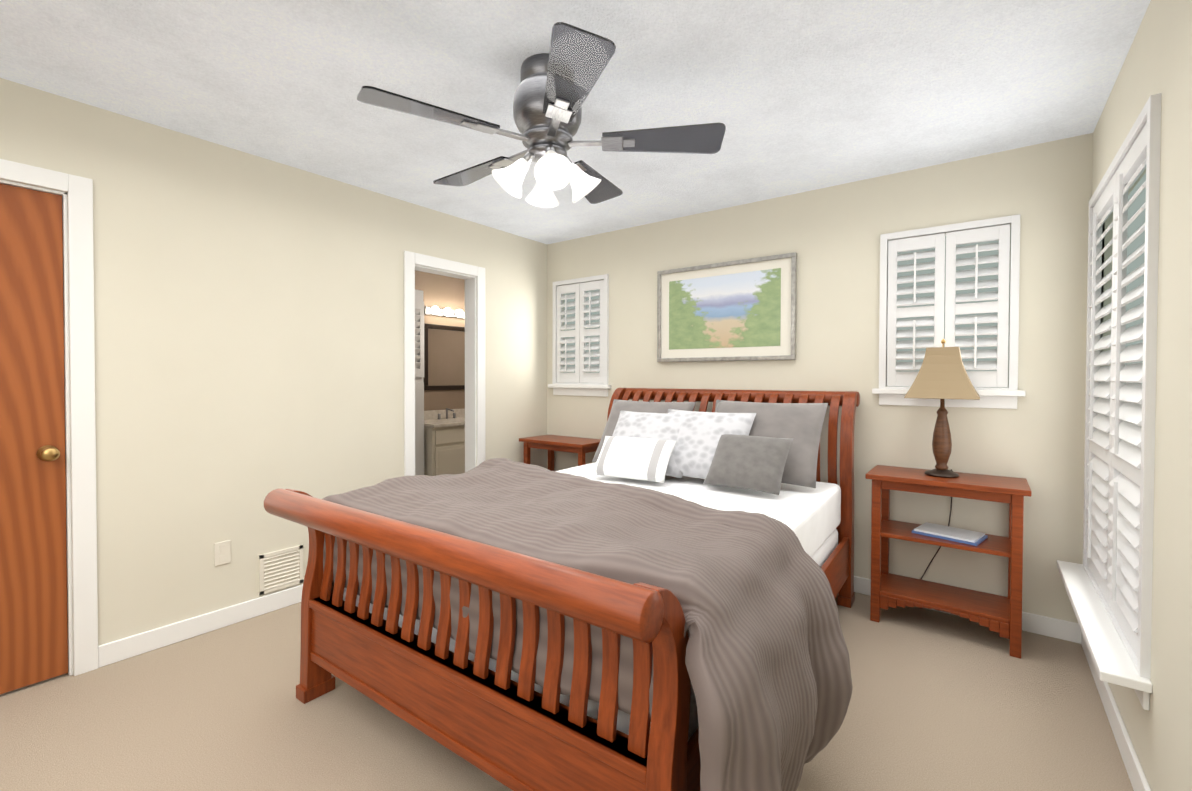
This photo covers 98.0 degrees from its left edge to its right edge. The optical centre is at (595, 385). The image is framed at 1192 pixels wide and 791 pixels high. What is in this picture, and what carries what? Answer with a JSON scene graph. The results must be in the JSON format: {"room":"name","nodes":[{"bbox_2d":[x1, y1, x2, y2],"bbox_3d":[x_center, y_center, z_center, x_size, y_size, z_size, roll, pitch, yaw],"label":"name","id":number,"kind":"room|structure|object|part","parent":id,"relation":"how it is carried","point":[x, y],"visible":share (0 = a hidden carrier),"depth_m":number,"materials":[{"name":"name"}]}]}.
{"room":"bedroom","nodes":[
{"label":"bedroom","id":0,"kind":"room"},
{"bbox_2d":[0,78,546,674],"bbox_3d":[-1.811,0.008,2.837,0.120,2.440,4.667,1,1,37],"label":"wall","id":1,"kind":"structure","parent":0,"point":[248,322],"depth_m":2.67,"materials":[{"name":"paint"}]},
{"bbox_2d":[0,184,67,693],"bbox_3d":[-2.461,0.219,1.865,0.114,2.019,0.781,1,1,37],"label":"bedroom door","id":2,"kind":"structure","parent":1,"relation":"in","point":[33,604],"depth_m":2.11,"materials":[{"name":"brown wood"}]},
{"bbox_3d":[-2.243,0.282,2.125,0.076,0.064,0.064,1,1,37],"label":"knob","id":3,"kind":"part","parent":2,"relation":"part of","materials":[{"name":"gold metal"}]},
{"bbox_2d":[98,584,302,667],"bbox_3d":[-1.726,1.180,2.861,0.014,0.095,1.496,1,1,37],"label":"baseboard","id":4,"kind":"structure","parent":1,"relation":"attached to","point":[134,645],"depth_m":2.53,"materials":[{"name":"white wood"}]},
{"bbox_2d":[214,540,230,565],"bbox_3d":[-1.897,0.853,2.632,0.008,0.115,0.070,1,1,37],"label":"electrical outlet plate","id":5,"kind":"object","parent":1,"relation":"attached to","point":[222,552],"visible":1,"depth_m":2.63,"materials":[{"name":"beige plastic"}]},
{"bbox_2d":[259,545,302,594],"bbox_3d":[-1.730,1.014,2.853,0.014,0.212,0.220,1,1,37],"label":"air vent","id":6,"kind":"object","parent":1,"relation":"in","point":[280,569],"visible":1,"depth_m":2.85,"materials":[{"name":"beige metal"}]},
{"bbox_2d":[415,270,464,410],"bbox_3d":[-2.105,-0.031,5.356,0.120,2.440,2.840,1,1,37],"label":"wall","id":7,"kind":"structure","parent":0,"point":[441,291],"depth_m":5.76,"materials":[{"name":"paint"}]},
{"bbox_2d":[423,323,464,389],"bbox_3d":[-1.659,-0.306,5.818,0.029,0.720,0.640,1,1,37],"label":"bathroom mirror","id":8,"kind":"object","parent":7,"relation":"attached to","point":[444,357],"visible":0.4,"depth_m":5.78,"materials":[{"name":"brown mirror"}]},
{"bbox_2d":[424,306,464,318],"bbox_3d":[-1.608,-0.806,5.773,0.154,0.090,0.600,1,1,37],"label":"vanity light bar","id":9,"kind":"object","parent":7,"relation":"attached to","point":[445,312],"visible":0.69,"depth_m":5.69,"materials":[{"name":"white glass"}]},
{"bbox_2d":[0,592,1133,790],"bbox_3d":[-0.375,1.298,1.772,3.725,0.100,4.667,1,1,37],"label":"floor","id":10,"kind":"structure","parent":0,"point":[941,701],"depth_m":1.90,"materials":[{"name":"carpet"}]},
{"bbox_2d":[519,435,600,470],"bbox_3d":[-0.259,0.824,4.189,0.665,0.775,0.365,1,1,37],"label":"nightstand","id":11,"kind":"object","parent":10,"relation":"on","point":[580,446],"visible":0.15,"depth_m":4.10,"materials":[{"name":"brown wood"}]},
{"bbox_2d":[264,388,859,790],"bbox_3d":[0.194,0.640,2.471,2.012,1.198,2.523,1,1,35],"label":"sleigh bed","id":12,"kind":"object","parent":10,"relation":"on","point":[645,601],"visible":1,"depth_m":1.54,"materials":[{"name":"brown wood"}]},
{"bbox_3d":[-0.516,0.828,1.576,1.652,0.845,0.236,1,1,35],"label":"footboard","id":13,"kind":"part","parent":12,"relation":"part of","materials":[{"name":"brown wood"}]},
{"bbox_3d":[0.149,0.748,2.507,1.550,0.400,2.028,1,1,35],"label":"mattress","id":14,"kind":"part","parent":12,"relation":"part of","materials":[{"name":"white fabric"}]},
{"bbox_2d":[590,436,675,482],"bbox_3d":[0.208,0.411,2.928,0.471,0.219,0.213,1,1,35],"label":"pillow","id":15,"kind":"object","parent":12,"relation":"on","point":[620,459],"depth_m":2.88,"materials":[{"name":"white fabric"}]},
{"bbox_3d":[0.811,0.627,3.434,1.652,1.198,0.237,1,1,35],"label":"headboard","id":16,"kind":"part","parent":12,"relation":"part of","materials":[{"name":"brown wood"}]},
{"bbox_2d":[703,434,793,494],"bbox_3d":[0.777,0.393,2.659,0.413,0.259,0.236,1,1,35],"label":"pillow","id":17,"kind":"object","parent":12,"relation":"on","point":[756,463],"depth_m":2.60,"materials":[{"name":"grey fabric"}]},
{"bbox_2d":[865,465,1031,658],"bbox_3d":[1.780,0.853,2.655,0.665,0.775,0.365,1,1,37],"label":"nightstand","id":18,"kind":"object","parent":10,"relation":"on","point":[1001,615],"visible":1,"depth_m":2.59,"materials":[{"name":"brown wood"}]},
{"bbox_2d":[904,339,979,578],"bbox_3d":[1.770,0.484,2.695,0.357,1.446,0.345,1,1,37],"label":"table lamp","id":19,"kind":"object","parent":18,"relation":"on","point":[942,375],"visible":0.83,"depth_m":2.60,"materials":[{"name":"beige fabric"}]},
{"bbox_3d":[1.792,0.828,2.824,0.245,0.753,0.120,1,1,37],"label":"cord","id":20,"kind":"part","parent":19,"relation":"part of","materials":[{"name":"brown plastic"}]},
{"bbox_3d":[1.779,0.239,2.664,0.086,0.390,0.086,1,1,37],"label":"stem","id":21,"kind":"part","parent":19,"relation":"part of","materials":[{"name":"brown wood"}]},
{"bbox_3d":[1.780,-0.062,2.659,0.310,0.257,0.310,1,1,37],"label":"lamp shade","id":22,"kind":"part","parent":19,"relation":"part of","materials":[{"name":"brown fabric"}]},
{"bbox_2d":[912,522,987,545],"bbox_3d":[1.808,0.758,2.654,0.316,0.022,0.254,1,1,37],"label":"books","id":23,"kind":"object","parent":18,"relation":"on","point":[929,531],"depth_m":2.61,"materials":[{"name":"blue paper"}]},
{"bbox_2d":[0,0,1150,243],"bbox_3d":[-0.368,-1.242,1.734,3.725,0.100,4.667,1,1,37],"label":"ceiling","id":24,"kind":"structure","parent":0,"point":[796,96],"depth_m":2.04,"materials":[{"name":"white paint"}]},
{"bbox_2d":[357,22,725,207],"bbox_3d":[-0.208,-0.950,1.991,1.240,0.489,1.281,1,1,37],"label":"ceiling fan","id":25,"kind":"object","parent":24,"relation":"hanging from","point":[558,81],"visible":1,"depth_m":1.87,"materials":[{"name":"grey plastic"}]},
{"bbox_2d":[547,133,1092,622],"bbox_3d":[0.996,0.004,3.569,3.485,2.440,0.120,1,1,37],"label":"wall","id":26,"kind":"structure","parent":0,"point":[831,239],"depth_m":2.93,"materials":[{"name":"paint"}]},
{"bbox_2d":[548,384,610,396],"bbox_3d":[-0.148,0.043,4.324,0.644,0.095,0.050,1,1,37],"label":"sill","id":27,"kind":"structure","parent":26,"relation":"attached to","point":[579,390],"depth_m":4.32,"materials":[{"name":"white wood"}]},
{"bbox_2d":[552,274,608,384],"bbox_3d":[-0.133,-0.448,4.335,0.584,0.885,0.076,1,1,37],"label":"window shutters","id":28,"kind":"object","parent":26,"relation":"attached to","point":[580,332],"visible":0.98,"depth_m":4.32,"materials":[{"name":"white wood"}]},
{"bbox_2d":[563,290,599,372],"bbox_3d":[-0.079,-0.431,4.407,0.514,0.850,0.005,1,1,37],"label":"window","id":29,"kind":"structure","parent":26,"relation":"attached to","point":[587,306],"depth_m":4.40,"materials":[{"name":"glass"}]},
{"bbox_2d":[657,252,796,361],"bbox_3d":[0.862,-0.503,3.568,1.000,0.675,0.028,1,1,37],"label":"picture frame","id":30,"kind":"object","parent":26,"relation":"attached to","point":[741,310],"visible":1,"depth_m":3.53,"materials":[{"name":"grey metal"}]},
{"bbox_2d":[669,268,780,349],"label":"art","id":31,"kind":"object","parent":30,"relation":"attached to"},
{"bbox_2d":[872,388,1025,408],"bbox_3d":[1.877,0.071,2.800,0.683,0.095,0.050,1,1,37],"label":"sill","id":32,"kind":"structure","parent":26,"relation":"attached to","point":[1002,399],"depth_m":2.76,"materials":[{"name":"white wood"}]},
{"bbox_2d":[879,214,1019,389],"bbox_3d":[1.892,-0.419,2.811,0.623,0.885,0.076,1,1,37],"label":"window shutters","id":33,"kind":"object","parent":26,"relation":"attached to","point":[946,298],"visible":0.85,"depth_m":2.78,"materials":[{"name":"white wood"}]},
{"bbox_2d":[895,227,1010,387],"bbox_3d":[1.946,-0.403,2.883,0.553,0.850,0.005,1,1,37],"label":"window","id":34,"kind":"structure","parent":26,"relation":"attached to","point":[966,267],"depth_m":2.84,"materials":[{"name":"glass"}]},
{"bbox_2d":[854,576,1077,642],"bbox_3d":[0.938,1.177,3.544,3.450,0.095,0.014,1,1,37],"label":"baseboard","id":35,"kind":"structure","parent":26,"relation":"attached to","point":[1033,623],"depth_m":2.57,"materials":[{"name":"white wood"}]},
{"bbox_2d":[1092,0,1191,790],"bbox_3d":[1.069,0.048,0.669,0.120,2.440,4.667,1,1,37],"label":"wall","id":36,"kind":"structure","parent":0,"point":[1158,59],"depth_m":1.39,"materials":[{"name":"paint"}]},
{"bbox_2d":[1057,560,1152,709],"bbox_3d":[1.911,0.898,1.995,0.110,0.095,1.190,1,1,37],"label":"sill","id":37,"kind":"structure","parent":36,"relation":"attached to","point":[1112,661],"depth_m":1.76,"materials":[{"name":"white wood"}]},
{"bbox_2d":[1078,623,1150,790],"bbox_3d":[1.013,1.219,0.726,0.014,0.095,4.427,1,1,37],"label":"baseboard","id":38,"kind":"structure","parent":36,"relation":"attached to","point":[1138,780],"depth_m":1.79,"materials":[{"name":"white wood"}]},
{"bbox_2d":[1083,93,1160,678],"bbox_3d":[1.953,0.004,1.952,0.071,1.695,1.130,1,1,37],"label":"window shutters","id":39,"kind":"object","parent":36,"relation":"attached to","point":[1119,464],"visible":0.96,"depth_m":1.76,"materials":[{"name":"white wood"}]},
{"bbox_2d":[1125,173,1145,382],"bbox_3d":[2.027,0.022,1.896,0.005,1.660,1.060,1,1,37],"label":"window","id":40,"kind":"structure","parent":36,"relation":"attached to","point":[1136,224],"depth_m":2.09,"materials":[{"name":"glass"}]},
{"bbox_3d":[-1.362,1.250,4.813,1.750,0.100,2.600,1,1,37],"label":"floor","id":41,"kind":"structure","parent":0,"visible":0},
{"bbox_2d":[415,290,423,475],"bbox_3d":[-2.006,0.135,4.996,0.454,2.120,0.540,1,1,37],"label":"door","id":42,"kind":"structure","parent":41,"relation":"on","point":[419,386],"depth_m":5.04,"materials":[{"name":"white wood"}]},
{"bbox_2d":[424,408,464,475],"bbox_3d":[-1.423,0.719,5.691,0.565,0.934,1.240,1,1,37],"label":"vanity cabinet","id":43,"kind":"object","parent":41,"relation":"on","point":[444,441],"visible":0.29,"depth_m":5.20,"materials":[{"name":"beige wood"}]},
{"bbox_2d":[438,408,455,418],"bbox_3d":[-1.597,0.312,5.667,0.138,0.119,0.230,1,1,37],"label":"faucet","id":44,"kind":"object","parent":43,"relation":"on","point":[454,414],"depth_m":5.69,"materials":[{"name":"silver metal"}]}
]}

